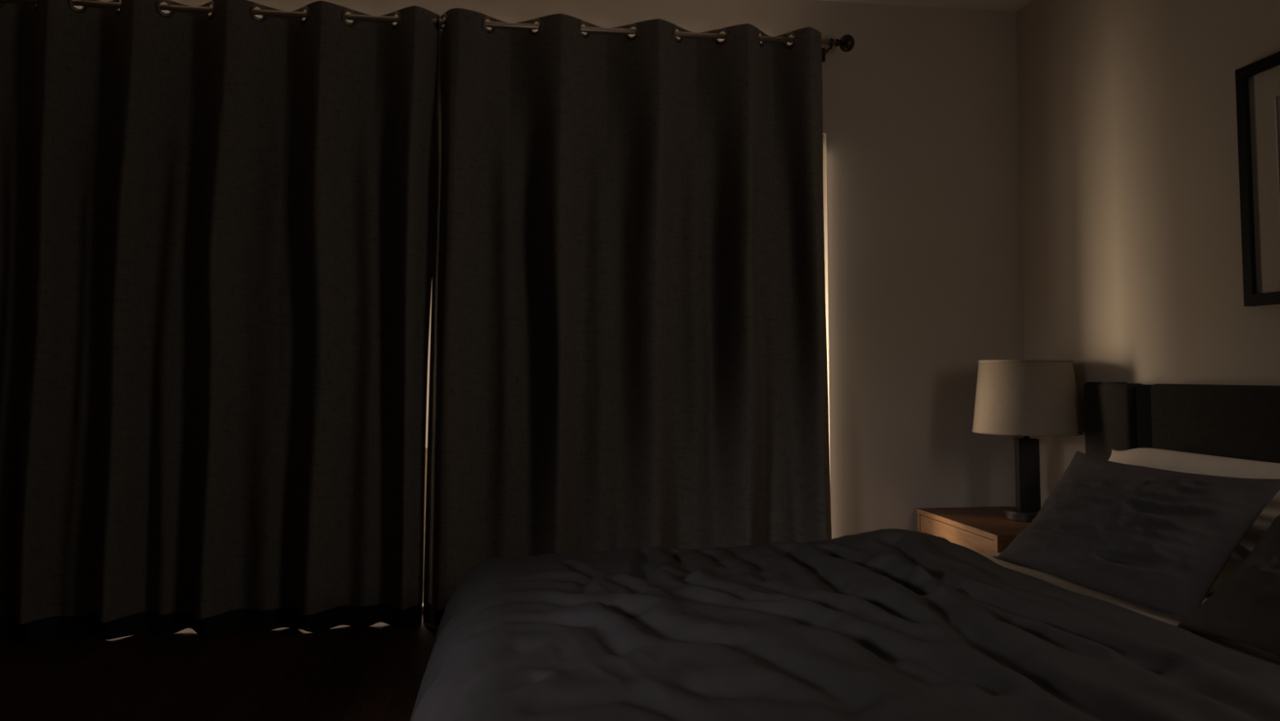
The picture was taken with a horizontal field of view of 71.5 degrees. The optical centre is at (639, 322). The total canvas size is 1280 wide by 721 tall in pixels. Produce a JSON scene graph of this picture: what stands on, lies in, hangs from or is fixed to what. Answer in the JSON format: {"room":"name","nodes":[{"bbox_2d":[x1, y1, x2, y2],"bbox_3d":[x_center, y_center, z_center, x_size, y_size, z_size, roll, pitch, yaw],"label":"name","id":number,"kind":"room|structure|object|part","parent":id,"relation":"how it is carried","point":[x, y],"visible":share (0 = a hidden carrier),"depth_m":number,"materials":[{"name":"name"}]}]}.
{"room":"bedroom","nodes":[
{"label":"bedroom","id":0,"kind":"room"},
{"bbox_2d":[0,613,438,720],"bbox_3d":[-0.358,1.142,1.075,5.295,0.100,5.750,0,-3,-8],"label":"floor","id":1,"kind":"structure","parent":0,"point":[375,672],"depth_m":3.02,"materials":[{"name":"brown wood"}]},
{"bbox_2d":[917,506,1030,553],"bbox_3d":[1.522,1.029,3.701,0.450,0.418,0.680,0,-3,-8],"label":"nightstand","id":2,"kind":"object","parent":1,"relation":"on","point":[981,530],"visible":0.23,"depth_m":3.66,"materials":[{"name":"brown wood"}]},
{"bbox_3d":[1.310,0.978,3.675,0.019,0.267,0.630,0,-3,-8],"label":"drawer","id":3,"kind":"part","parent":2,"relation":"part of","materials":[{"name":"brown wood"}]},
{"bbox_3d":[1.567,0.972,3.378,0.449,0.296,0.022,0,-3,-8],"label":"panel","id":4,"kind":"part","parent":2,"relation":"part of","materials":[{"name":"brown wood"}]},
{"bbox_2d":[972,359,1083,522],"bbox_3d":[1.630,0.490,3.746,0.429,0.664,0.429,0,-3,-8],"label":"table lamp","id":5,"kind":"object","parent":2,"relation":"on","point":[1027,397],"visible":0.95,"depth_m":3.61,"materials":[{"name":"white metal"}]},
{"bbox_3d":[1.630,0.312,3.756,0.426,0.296,0.426,0,-3,-8],"label":"lamp shade","id":6,"kind":"part","parent":5,"relation":"part of","materials":[{"name":"fabric"}]},
{"bbox_2d":[1084,381,1279,462],"bbox_3d":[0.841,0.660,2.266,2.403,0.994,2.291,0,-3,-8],"label":"headboard","id":7,"kind":"object","parent":1,"relation":"on","point":[1237,421],"visible":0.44,"depth_m":3.02,"materials":[{"name":"black fabric"}]},
{"bbox_3d":[1.833,0.667,3.416,0.080,0.870,0.272,0,-3,-8],"label":"panel","id":8,"kind":"part","parent":7,"relation":"part of","materials":[{"name":"grey fabric"}]},
{"bbox_2d":[980,552,1279,665],"bbox_3d":[0.781,0.899,2.254,2.285,0.213,1.950,0,-3,-8],"label":"mattress","id":9,"kind":"object","parent":7,"relation":"on","point":[1169,618],"visible":0.12,"depth_m":2.56,"materials":[{"name":"beige fabric"}]},
{"bbox_2d":[409,528,1279,720],"bbox_3d":[0.365,0.875,2.179,1.905,0.395,2.350,0,-3,-8],"label":"duvet","id":10,"kind":"object","parent":9,"relation":"on","point":[891,624],"visible":1,"depth_m":1.98,"materials":[{"name":"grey fabric"}]},
{"bbox_2d":[992,450,1279,618],"bbox_3d":[1.505,0.630,2.795,0.348,0.378,0.912,0,-3,-8],"label":"pillow","id":11,"kind":"object","parent":9,"relation":"on","point":[1157,539],"visible":0.99,"depth_m":2.58,"materials":[{"name":"grey fabric"}]},
{"bbox_2d":[1108,447,1279,478],"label":"pillow","id":12,"kind":"object","parent":9,"relation":"on","point":[1181,461],"depth_m":2.82,"materials":[{"name":"beige fabric"}]},
{"bbox_2d":[1177,514,1279,656],"bbox_3d":[1.571,0.584,1.911,0.324,0.372,0.858,0,-3,-2],"label":"pillow","id":13,"kind":"object","parent":9,"relation":"on","point":[1245,608],"visible":0.96,"depth_m":2.13,"materials":[{"name":"black fabric"}]},
{"bbox_2d":[1208,489,1279,594],"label":"pillow","id":14,"kind":"object","parent":9,"relation":"on","point":[1262,522],"depth_m":2.50,"materials":[{"name":"beige fabric"}]},
{"bbox_3d":[1.966,0.612,2.433,0.080,0.870,1.495,0,-3,-8],"label":"panel","id":15,"kind":"part","parent":7,"relation":"part of","materials":[{"name":"grey fabric"}]},
{"bbox_2d":[35,0,1024,538],"bbox_3d":[-0.733,-0.129,3.920,5.295,2.755,0.160,0,-3,-8],"label":"wall","id":16,"kind":"structure","parent":0,"point":[922,175],"depth_m":4.11,"materials":[{"name":"beige paint"}]},
{"bbox_2d":[0,0,854,62],"bbox_3d":[-0.990,-1.266,3.783,3.931,0.084,0.169,0,-3,-8],"label":"curtain rod","id":17,"kind":"object","parent":16,"relation":"attached to","point":[846,43],"visible":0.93,"depth_m":3.77,"materials":[{"name":"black metal"}]},
{"bbox_2d":[0,0,439,642],"bbox_3d":[-1.890,-0.044,3.539,2.102,2.548,0.184,0,-3,-8],"label":"curtain","id":18,"kind":"object","parent":17,"relation":"hanging from","point":[217,229],"visible":0.95,"depth_m":3.57,"materials":[{"name":"grey fabric"}]},
{"bbox_2d":[422,8,831,626],"bbox_3d":[-0.019,-0.031,3.780,1.748,2.548,0.202,0,-3,-8],"label":"curtain","id":19,"kind":"object","parent":17,"relation":"hanging from","point":[628,340],"visible":0.94,"depth_m":3.80,"materials":[{"name":"grey fabric"}]},
{"bbox_2d":[816,0,1031,12],"bbox_3d":[-0.358,-1.709,1.235,5.295,0.100,5.750,0,-3,-8],"label":"ceiling","id":20,"kind":"structure","parent":0,"point":[1014,6],"depth_m":4.16,"materials":[{"name":"beige paint"}]},
{"bbox_2d":[1016,0,1279,507],"bbox_3d":[2.220,-0.266,1.473,0.100,2.755,5.490,0,-3,-8],"label":"wall","id":21,"kind":"structure","parent":0,"point":[1131,237],"depth_m":3.42,"materials":[{"name":"beige paint"}]},
{"bbox_2d":[1235,51,1279,306],"bbox_3d":[2.015,-0.462,2.498,0.030,0.775,0.792,0,-3,-8],"label":"picture frame","id":22,"kind":"object","parent":21,"relation":"attached to","point":[1257,83],"visible":1,"depth_m":2.82,"materials":[{"name":"black wood"}]},
{"bbox_2d":[1275,96,1279,190],"bbox_3d":[2.024,-0.462,2.499,0.003,0.525,0.542,0,-3,-8],"label":"print","id":23,"kind":"object","parent":22,"relation":"attached to","point":[1277,98],"depth_m":2.77},
{"label":"outside","id":24,"kind":"structure","parent":0,"visible":0},
{"bbox_2d":[422,448,426,594],"bbox_3d":[-0.639,1.591,8.385,17.000,0.120,8.840,0,-3,-8],"label":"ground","id":25,"kind":"structure","parent":24,"point":[425,448],"depth_m":7.45,"materials":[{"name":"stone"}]}
]}

